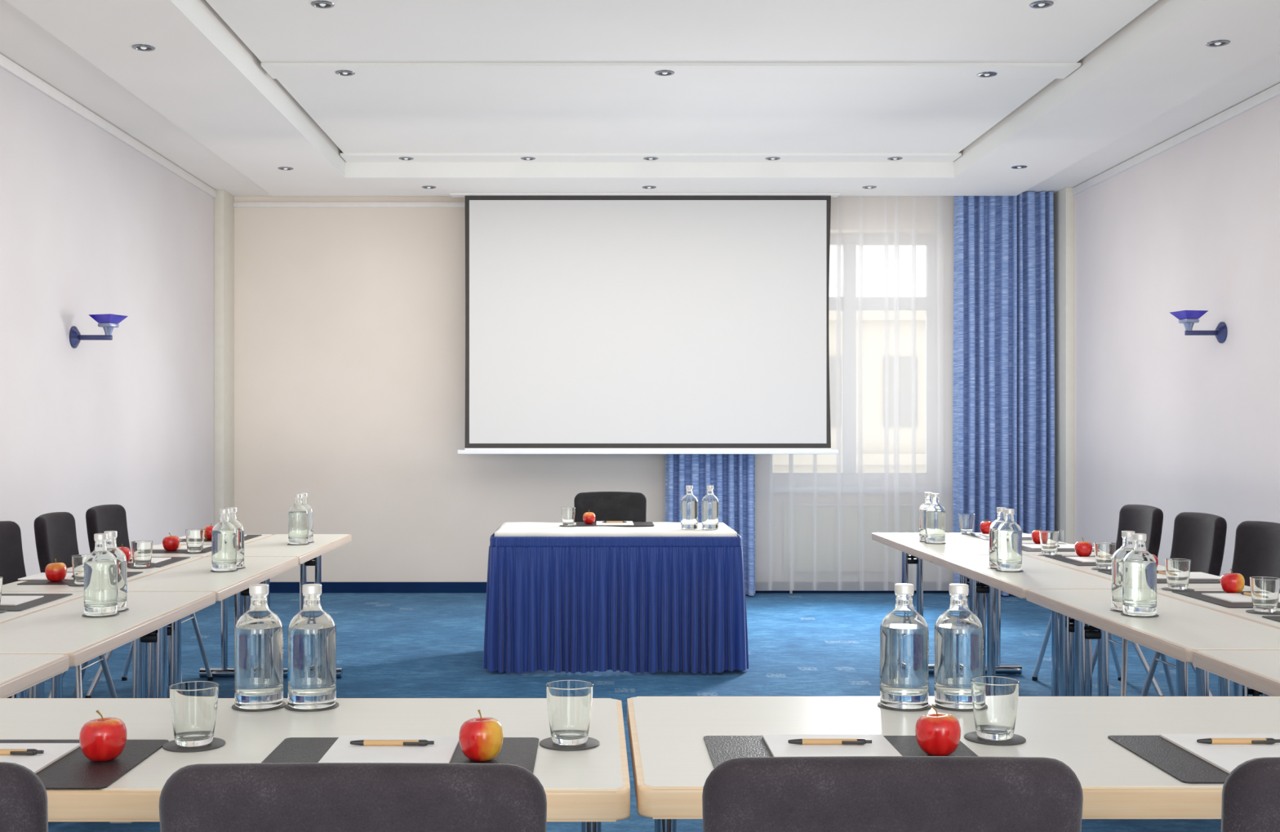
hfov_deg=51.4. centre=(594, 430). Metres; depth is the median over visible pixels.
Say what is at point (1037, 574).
folding table
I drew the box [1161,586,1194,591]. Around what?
coaster
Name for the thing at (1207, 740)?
ballpoint pen
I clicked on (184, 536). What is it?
pad
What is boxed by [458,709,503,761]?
apple
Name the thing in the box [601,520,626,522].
ballpoint pen
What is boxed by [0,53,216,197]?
trim
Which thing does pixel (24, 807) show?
chair
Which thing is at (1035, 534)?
apple
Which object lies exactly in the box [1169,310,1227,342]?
wall lamp
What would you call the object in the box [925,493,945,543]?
water bottle
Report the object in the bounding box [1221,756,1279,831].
chair
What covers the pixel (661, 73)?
ceiling spotlight
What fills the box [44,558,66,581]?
apple
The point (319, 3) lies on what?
ceiling spotlight
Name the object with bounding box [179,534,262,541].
desk mat
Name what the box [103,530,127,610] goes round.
water bottle
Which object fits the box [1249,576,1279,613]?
drinking glass
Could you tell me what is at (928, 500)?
water bottle
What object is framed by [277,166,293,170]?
recessed light
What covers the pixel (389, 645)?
floor
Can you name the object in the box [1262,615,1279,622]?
desk mat
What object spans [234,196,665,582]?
wall
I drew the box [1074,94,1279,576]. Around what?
wall
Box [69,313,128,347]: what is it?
wall lamp
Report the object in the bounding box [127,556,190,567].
desk mat
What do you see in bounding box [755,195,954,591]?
sheer curtain
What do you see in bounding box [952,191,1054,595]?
curtain
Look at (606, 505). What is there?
chair
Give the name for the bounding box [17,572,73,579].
pad
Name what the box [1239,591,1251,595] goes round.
ballpoint pen
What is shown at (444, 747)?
pad
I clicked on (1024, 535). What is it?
pad
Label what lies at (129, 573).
desk mat
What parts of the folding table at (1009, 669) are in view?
leg, leg, leg, leg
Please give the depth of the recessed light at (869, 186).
9.79 m
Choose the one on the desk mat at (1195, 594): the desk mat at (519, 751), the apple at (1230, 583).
the apple at (1230, 583)
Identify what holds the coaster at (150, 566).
on the folding table at (56, 681)
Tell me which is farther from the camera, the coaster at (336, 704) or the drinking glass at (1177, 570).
the drinking glass at (1177, 570)
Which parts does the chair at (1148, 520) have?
leg, leg, backrest, leg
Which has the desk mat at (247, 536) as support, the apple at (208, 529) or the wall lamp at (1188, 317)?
the apple at (208, 529)
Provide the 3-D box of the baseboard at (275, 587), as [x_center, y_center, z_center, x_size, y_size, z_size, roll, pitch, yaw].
[0.370,1.238,10.493,6.430,0.085,0.014,0,0,0]
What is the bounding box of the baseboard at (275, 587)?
[270,582,948,592]
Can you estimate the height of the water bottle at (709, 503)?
0.236 m
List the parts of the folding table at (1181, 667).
leg, leg, leg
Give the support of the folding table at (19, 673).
on the floor
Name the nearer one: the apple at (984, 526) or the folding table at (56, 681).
the folding table at (56, 681)
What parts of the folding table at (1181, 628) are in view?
leg, leg, leg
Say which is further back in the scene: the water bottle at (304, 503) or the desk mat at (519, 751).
the water bottle at (304, 503)
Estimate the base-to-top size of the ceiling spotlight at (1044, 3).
0.009 m
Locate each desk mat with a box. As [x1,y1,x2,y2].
[0,593,72,611]
[0,739,168,789]
[17,571,142,584]
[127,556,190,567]
[151,544,211,553]
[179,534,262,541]
[261,737,538,773]
[575,521,654,525]
[703,735,978,768]
[964,533,1032,540]
[1022,542,1094,551]
[1044,555,1096,565]
[1097,570,1220,583]
[1107,735,1229,783]
[1172,591,1279,608]
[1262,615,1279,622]
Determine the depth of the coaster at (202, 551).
5.84 m
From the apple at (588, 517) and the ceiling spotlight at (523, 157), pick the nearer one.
the apple at (588, 517)
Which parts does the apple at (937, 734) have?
stem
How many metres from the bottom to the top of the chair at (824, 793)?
0.913 m
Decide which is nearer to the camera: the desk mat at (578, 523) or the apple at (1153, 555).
the apple at (1153, 555)
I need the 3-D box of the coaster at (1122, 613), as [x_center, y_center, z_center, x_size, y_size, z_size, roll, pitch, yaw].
[1.597,0.539,3.890,0.104,0.002,0.104,0,0,0]
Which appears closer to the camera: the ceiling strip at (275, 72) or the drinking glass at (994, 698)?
the drinking glass at (994, 698)
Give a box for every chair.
[0,520,117,697]
[0,761,48,831]
[34,511,168,697]
[84,504,213,697]
[159,762,546,831]
[573,491,646,522]
[702,755,1083,831]
[1031,504,1164,696]
[1092,511,1226,696]
[1140,520,1279,696]
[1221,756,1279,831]
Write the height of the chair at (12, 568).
0.913 m
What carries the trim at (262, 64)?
attached to the ceiling panel
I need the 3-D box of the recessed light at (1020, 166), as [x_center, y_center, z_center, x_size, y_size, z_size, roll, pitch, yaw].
[2.895,-1.794,9.050,0.106,0.009,0.106,0,0,0]
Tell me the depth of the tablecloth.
7.17 m
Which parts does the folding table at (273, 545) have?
leg, leg, leg, leg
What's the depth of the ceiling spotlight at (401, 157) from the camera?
9.31 m
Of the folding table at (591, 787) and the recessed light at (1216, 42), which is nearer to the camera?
the folding table at (591, 787)
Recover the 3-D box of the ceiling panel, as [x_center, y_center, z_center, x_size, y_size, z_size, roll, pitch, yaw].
[0.393,-1.974,5.020,4.265,0.093,8.770,0,0,0]
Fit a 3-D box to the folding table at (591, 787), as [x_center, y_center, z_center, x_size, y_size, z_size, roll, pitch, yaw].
[-0.600,0.910,2.341,1.309,0.740,0.694,0,0,0]
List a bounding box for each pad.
[0,595,44,605]
[0,742,79,773]
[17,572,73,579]
[127,557,171,563]
[152,545,211,550]
[178,534,246,538]
[318,735,459,763]
[596,520,633,525]
[762,734,902,756]
[979,533,1031,537]
[1022,543,1093,548]
[1065,556,1095,562]
[1156,572,1221,579]
[1159,733,1279,773]
[1201,593,1279,602]
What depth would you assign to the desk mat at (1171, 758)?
2.18 m
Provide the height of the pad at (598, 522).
0.004 m
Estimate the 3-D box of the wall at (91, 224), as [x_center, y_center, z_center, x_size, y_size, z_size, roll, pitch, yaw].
[-2.980,-0.395,4.100,0.120,3.350,13.400,0,0,0]
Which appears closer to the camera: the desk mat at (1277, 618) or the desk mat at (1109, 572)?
the desk mat at (1277, 618)
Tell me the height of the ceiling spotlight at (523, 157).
0.009 m
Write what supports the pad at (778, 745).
on the desk mat at (721, 748)
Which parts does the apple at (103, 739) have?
stem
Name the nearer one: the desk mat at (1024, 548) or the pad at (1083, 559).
the pad at (1083, 559)
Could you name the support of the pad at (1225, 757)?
on the desk mat at (1171, 758)
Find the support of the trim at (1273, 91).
attached to the wall at (1167, 420)
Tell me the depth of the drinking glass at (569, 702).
2.26 m
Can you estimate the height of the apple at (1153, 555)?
0.081 m
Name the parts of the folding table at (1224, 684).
leg, leg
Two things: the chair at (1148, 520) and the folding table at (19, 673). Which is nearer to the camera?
the folding table at (19, 673)
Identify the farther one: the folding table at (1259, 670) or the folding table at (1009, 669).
the folding table at (1009, 669)
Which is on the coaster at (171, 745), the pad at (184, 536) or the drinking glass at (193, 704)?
the drinking glass at (193, 704)
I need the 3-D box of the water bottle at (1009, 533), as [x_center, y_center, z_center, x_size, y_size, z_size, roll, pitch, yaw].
[1.600,0.419,5.120,0.094,0.236,0.092,0,0,20]
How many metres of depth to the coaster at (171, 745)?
2.25 m
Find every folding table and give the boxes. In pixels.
[0,591,84,697]
[0,591,215,697]
[0,653,68,697]
[0,697,630,831]
[1,556,202,697]
[127,556,298,697]
[130,533,271,697]
[207,533,351,678]
[626,696,1279,831]
[871,532,989,675]
[932,555,1111,696]
[950,532,1094,696]
[1026,555,1250,696]
[1026,589,1279,696]
[1156,589,1279,696]
[1192,649,1279,696]
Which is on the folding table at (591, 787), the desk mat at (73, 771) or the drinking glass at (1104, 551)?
the desk mat at (73, 771)
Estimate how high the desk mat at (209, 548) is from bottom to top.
0.002 m
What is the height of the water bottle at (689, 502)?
0.236 m
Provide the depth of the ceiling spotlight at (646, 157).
9.31 m
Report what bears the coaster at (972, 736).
on the folding table at (672, 764)
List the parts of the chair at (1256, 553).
leg, leg, backrest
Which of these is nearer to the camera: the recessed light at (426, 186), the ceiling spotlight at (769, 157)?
the ceiling spotlight at (769, 157)
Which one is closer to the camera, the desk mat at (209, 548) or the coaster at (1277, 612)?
the coaster at (1277, 612)
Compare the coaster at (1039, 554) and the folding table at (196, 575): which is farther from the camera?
the coaster at (1039, 554)
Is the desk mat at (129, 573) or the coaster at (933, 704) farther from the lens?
the desk mat at (129, 573)
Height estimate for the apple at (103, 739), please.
0.081 m
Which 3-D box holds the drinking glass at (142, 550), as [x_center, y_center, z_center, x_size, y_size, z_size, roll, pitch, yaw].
[-1.785,0.487,5.245,0.082,0.100,0.082,0,0,0]
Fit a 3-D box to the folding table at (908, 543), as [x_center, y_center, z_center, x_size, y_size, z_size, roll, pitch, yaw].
[1.671,0.910,6.421,0.404,0.740,1.256,0,0,0]
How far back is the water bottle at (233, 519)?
5.20 m
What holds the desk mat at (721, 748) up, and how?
on the folding table at (672, 764)
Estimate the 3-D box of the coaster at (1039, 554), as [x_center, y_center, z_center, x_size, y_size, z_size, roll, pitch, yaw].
[1.973,0.539,5.760,0.104,0.002,0.104,0,0,0]
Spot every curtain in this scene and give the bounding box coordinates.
[665,453,755,595]
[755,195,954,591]
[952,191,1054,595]
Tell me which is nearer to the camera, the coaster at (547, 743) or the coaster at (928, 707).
the coaster at (547, 743)
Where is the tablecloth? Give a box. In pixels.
[494,521,737,537]
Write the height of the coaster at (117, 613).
0.002 m
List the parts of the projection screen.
casing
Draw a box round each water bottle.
[83,533,117,616]
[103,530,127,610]
[211,508,236,571]
[226,506,244,568]
[234,583,283,709]
[287,583,336,709]
[288,493,308,544]
[299,493,313,542]
[680,485,697,528]
[701,485,718,528]
[880,583,928,708]
[919,492,932,541]
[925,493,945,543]
[933,583,983,708]
[989,506,1006,568]
[996,508,1022,571]
[1111,530,1134,610]
[1122,533,1156,616]
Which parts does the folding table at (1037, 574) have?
leg, leg, leg, leg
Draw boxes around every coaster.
[67,582,84,586]
[81,612,119,617]
[117,608,128,612]
[128,565,155,568]
[162,737,225,752]
[182,551,207,553]
[210,568,238,572]
[231,702,286,711]
[284,702,338,711]
[539,737,599,751]
[877,702,931,711]
[931,701,973,711]
[964,731,1026,745]
[995,568,1023,572]
[1036,553,1062,555]
[1090,567,1111,570]
[1109,608,1122,612]
[1120,612,1159,617]
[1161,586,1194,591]
[1245,609,1279,614]
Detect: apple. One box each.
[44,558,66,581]
[79,709,127,761]
[117,543,131,562]
[162,532,179,551]
[204,524,213,539]
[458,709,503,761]
[582,510,595,524]
[915,705,960,755]
[979,518,992,533]
[1031,527,1040,543]
[1074,537,1092,556]
[1151,554,1158,567]
[1220,568,1244,593]
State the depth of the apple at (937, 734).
2.18 m
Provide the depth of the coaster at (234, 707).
2.56 m
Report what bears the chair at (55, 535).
on the floor
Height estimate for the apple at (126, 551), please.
0.081 m
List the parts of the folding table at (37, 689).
leg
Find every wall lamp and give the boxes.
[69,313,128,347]
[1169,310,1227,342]
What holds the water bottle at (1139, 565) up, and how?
on the coaster at (1122, 613)
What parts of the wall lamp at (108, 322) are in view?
wall plate, arm, lamp shade, stem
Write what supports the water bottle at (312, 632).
on the coaster at (336, 704)
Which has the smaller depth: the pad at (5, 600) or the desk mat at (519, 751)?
the desk mat at (519, 751)
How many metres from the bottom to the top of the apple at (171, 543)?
0.081 m
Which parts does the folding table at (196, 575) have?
leg, leg, leg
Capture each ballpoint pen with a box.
[0,748,44,755]
[350,739,434,745]
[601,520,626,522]
[787,738,871,744]
[1156,570,1165,574]
[1196,737,1279,743]
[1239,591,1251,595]
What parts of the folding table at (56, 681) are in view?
leg, leg, leg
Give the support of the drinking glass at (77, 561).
on the coaster at (69, 584)
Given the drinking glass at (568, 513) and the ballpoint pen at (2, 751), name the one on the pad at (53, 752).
the ballpoint pen at (2, 751)
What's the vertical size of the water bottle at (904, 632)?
0.236 m
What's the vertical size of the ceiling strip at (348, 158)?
0.016 m
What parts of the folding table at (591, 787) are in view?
leg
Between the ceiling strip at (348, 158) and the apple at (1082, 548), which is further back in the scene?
the ceiling strip at (348, 158)
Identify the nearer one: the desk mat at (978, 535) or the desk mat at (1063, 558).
the desk mat at (1063, 558)
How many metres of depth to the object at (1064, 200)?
10.14 m
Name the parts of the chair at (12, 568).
backrest, leg, leg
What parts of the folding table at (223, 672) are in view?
leg, leg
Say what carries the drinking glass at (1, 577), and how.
on the coaster
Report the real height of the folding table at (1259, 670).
0.740 m
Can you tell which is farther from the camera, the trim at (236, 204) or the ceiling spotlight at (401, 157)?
the trim at (236, 204)
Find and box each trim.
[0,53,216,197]
[169,0,1207,177]
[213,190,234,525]
[233,201,465,207]
[261,62,1080,155]
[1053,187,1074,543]
[1071,83,1279,195]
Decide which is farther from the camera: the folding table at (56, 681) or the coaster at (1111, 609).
the folding table at (56, 681)
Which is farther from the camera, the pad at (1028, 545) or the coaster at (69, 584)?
the pad at (1028, 545)
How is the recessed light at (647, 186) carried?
in the ceiling at (186, 78)
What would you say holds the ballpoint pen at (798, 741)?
on the pad at (778, 745)
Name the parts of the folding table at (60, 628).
leg, leg, leg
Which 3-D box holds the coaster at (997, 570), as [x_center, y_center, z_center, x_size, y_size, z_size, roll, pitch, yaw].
[1.600,0.539,5.120,0.104,0.002,0.104,0,0,0]
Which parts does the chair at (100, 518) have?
leg, backrest, leg, leg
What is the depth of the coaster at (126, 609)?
3.98 m
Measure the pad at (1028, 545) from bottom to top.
0.004 m
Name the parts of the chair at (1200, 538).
leg, leg, leg, backrest, leg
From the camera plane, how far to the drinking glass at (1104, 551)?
5.14 m
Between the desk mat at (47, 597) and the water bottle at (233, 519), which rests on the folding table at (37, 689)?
the desk mat at (47, 597)
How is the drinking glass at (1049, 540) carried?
on the coaster at (1039, 554)
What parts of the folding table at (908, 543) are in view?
leg, leg, leg, leg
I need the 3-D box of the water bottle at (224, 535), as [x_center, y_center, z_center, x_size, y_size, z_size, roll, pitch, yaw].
[-1.426,0.419,5.120,0.094,0.236,0.092,0,0,-25]
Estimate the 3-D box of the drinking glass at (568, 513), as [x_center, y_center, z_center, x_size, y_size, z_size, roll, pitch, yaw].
[-0.145,0.482,7.470,0.082,0.100,0.082,0,0,0]
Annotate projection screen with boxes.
[449,192,839,453]
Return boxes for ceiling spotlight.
[311,0,334,8]
[334,70,355,75]
[398,156,413,159]
[520,156,535,159]
[643,156,657,159]
[654,70,674,75]
[765,156,780,159]
[887,156,902,159]
[977,71,997,77]
[1029,0,1053,8]
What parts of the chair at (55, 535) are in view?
leg, backrest, leg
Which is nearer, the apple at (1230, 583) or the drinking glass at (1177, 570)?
the apple at (1230, 583)
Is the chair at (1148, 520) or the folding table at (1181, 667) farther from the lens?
the chair at (1148, 520)
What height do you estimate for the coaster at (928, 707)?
0.002 m
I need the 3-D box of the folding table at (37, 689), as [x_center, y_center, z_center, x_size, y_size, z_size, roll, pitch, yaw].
[-1.875,0.910,3.842,0.404,0.740,1.242,0,0,0]
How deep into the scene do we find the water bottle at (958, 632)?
2.57 m
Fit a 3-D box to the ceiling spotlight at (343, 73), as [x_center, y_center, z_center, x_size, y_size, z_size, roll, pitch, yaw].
[-1.330,-1.907,7.090,0.106,0.009,0.106,0,0,0]
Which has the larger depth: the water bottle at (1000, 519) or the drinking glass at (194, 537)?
the drinking glass at (194, 537)
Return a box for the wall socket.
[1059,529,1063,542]
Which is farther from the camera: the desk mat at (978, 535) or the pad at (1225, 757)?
the desk mat at (978, 535)
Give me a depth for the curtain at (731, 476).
10.25 m
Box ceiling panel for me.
[205,0,1158,152]
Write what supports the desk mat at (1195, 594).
on the folding table at (1224, 684)
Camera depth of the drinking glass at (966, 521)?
6.93 m
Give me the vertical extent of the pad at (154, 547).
0.004 m
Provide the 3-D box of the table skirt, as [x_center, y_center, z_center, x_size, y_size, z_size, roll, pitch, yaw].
[0.112,0.914,7.370,1.429,0.716,0.862,0,0,0]
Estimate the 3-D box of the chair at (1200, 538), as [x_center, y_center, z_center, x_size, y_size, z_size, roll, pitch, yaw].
[2.497,0.825,5.930,0.515,0.913,0.518,0,0,0]
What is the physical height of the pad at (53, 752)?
0.004 m
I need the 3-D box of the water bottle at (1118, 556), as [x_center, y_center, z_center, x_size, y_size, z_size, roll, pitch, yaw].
[1.604,0.419,3.990,0.094,0.236,0.092,0,0,24]
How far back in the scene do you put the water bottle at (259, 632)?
2.57 m
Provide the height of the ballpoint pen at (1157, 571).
0.010 m
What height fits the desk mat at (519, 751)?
0.002 m
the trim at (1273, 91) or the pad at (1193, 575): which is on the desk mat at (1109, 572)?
the pad at (1193, 575)
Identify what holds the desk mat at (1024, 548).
on the folding table at (1009, 669)
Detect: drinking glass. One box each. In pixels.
[0,576,3,603]
[71,554,88,584]
[131,540,153,567]
[168,680,218,746]
[185,528,204,552]
[546,680,593,745]
[561,506,575,525]
[958,513,974,533]
[970,675,1019,740]
[1039,530,1059,555]
[1093,542,1116,568]
[1164,558,1191,589]
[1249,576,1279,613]
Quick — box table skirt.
[483,526,748,674]
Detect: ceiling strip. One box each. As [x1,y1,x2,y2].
[262,66,1079,78]
[341,155,959,161]
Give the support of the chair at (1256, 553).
on the floor
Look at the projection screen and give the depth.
10.08 m
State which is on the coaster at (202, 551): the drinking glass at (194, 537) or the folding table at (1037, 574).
the drinking glass at (194, 537)
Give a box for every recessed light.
[131,44,155,51]
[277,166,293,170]
[422,185,435,188]
[642,185,656,188]
[862,185,876,188]
[1011,164,1026,168]
[1205,40,1230,46]
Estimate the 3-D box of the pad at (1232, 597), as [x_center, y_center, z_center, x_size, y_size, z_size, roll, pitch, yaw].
[2.142,0.535,4.256,0.297,0.004,0.210,0,0,0]
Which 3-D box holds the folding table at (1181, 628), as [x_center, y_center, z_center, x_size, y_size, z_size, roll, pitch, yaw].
[1.671,0.910,3.908,0.404,0.740,1.256,0,0,0]
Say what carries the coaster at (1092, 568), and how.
on the folding table at (1181, 667)
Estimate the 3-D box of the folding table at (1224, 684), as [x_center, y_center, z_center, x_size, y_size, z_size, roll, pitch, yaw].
[2.076,0.910,3.908,0.404,0.740,1.256,0,0,0]
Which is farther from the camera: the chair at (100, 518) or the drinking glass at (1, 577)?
the chair at (100, 518)
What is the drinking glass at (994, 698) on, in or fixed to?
on the coaster at (972, 736)
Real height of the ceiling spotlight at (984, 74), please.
0.009 m
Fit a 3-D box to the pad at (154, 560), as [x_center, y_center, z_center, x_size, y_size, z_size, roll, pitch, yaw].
[-1.928,0.535,5.483,0.297,0.004,0.210,0,0,0]
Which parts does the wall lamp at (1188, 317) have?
stem, lamp shade, arm, wall plate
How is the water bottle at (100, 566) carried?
on the coaster at (117, 613)
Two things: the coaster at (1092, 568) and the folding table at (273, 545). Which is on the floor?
the folding table at (273, 545)
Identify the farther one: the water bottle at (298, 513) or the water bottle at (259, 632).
the water bottle at (298, 513)
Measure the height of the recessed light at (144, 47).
0.009 m
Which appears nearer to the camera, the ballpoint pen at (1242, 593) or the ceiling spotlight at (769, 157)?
the ballpoint pen at (1242, 593)
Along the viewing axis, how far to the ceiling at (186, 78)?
7.37 m
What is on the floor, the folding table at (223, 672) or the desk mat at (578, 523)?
the folding table at (223, 672)
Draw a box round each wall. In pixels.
[0,66,213,576]
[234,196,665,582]
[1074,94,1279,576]
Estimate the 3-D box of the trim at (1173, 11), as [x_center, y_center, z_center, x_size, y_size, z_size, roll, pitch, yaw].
[0.393,-1.855,5.020,4.335,0.114,8.840,0,0,0]
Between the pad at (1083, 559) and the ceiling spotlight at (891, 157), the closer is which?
the pad at (1083, 559)
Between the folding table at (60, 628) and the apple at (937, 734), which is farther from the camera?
the folding table at (60, 628)
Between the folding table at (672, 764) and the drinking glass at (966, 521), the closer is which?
the folding table at (672, 764)
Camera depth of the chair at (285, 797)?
1.46 m
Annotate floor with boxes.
[25,592,1261,831]
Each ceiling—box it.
[5,0,1279,195]
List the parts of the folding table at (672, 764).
leg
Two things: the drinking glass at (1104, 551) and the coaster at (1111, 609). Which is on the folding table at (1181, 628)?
the coaster at (1111, 609)

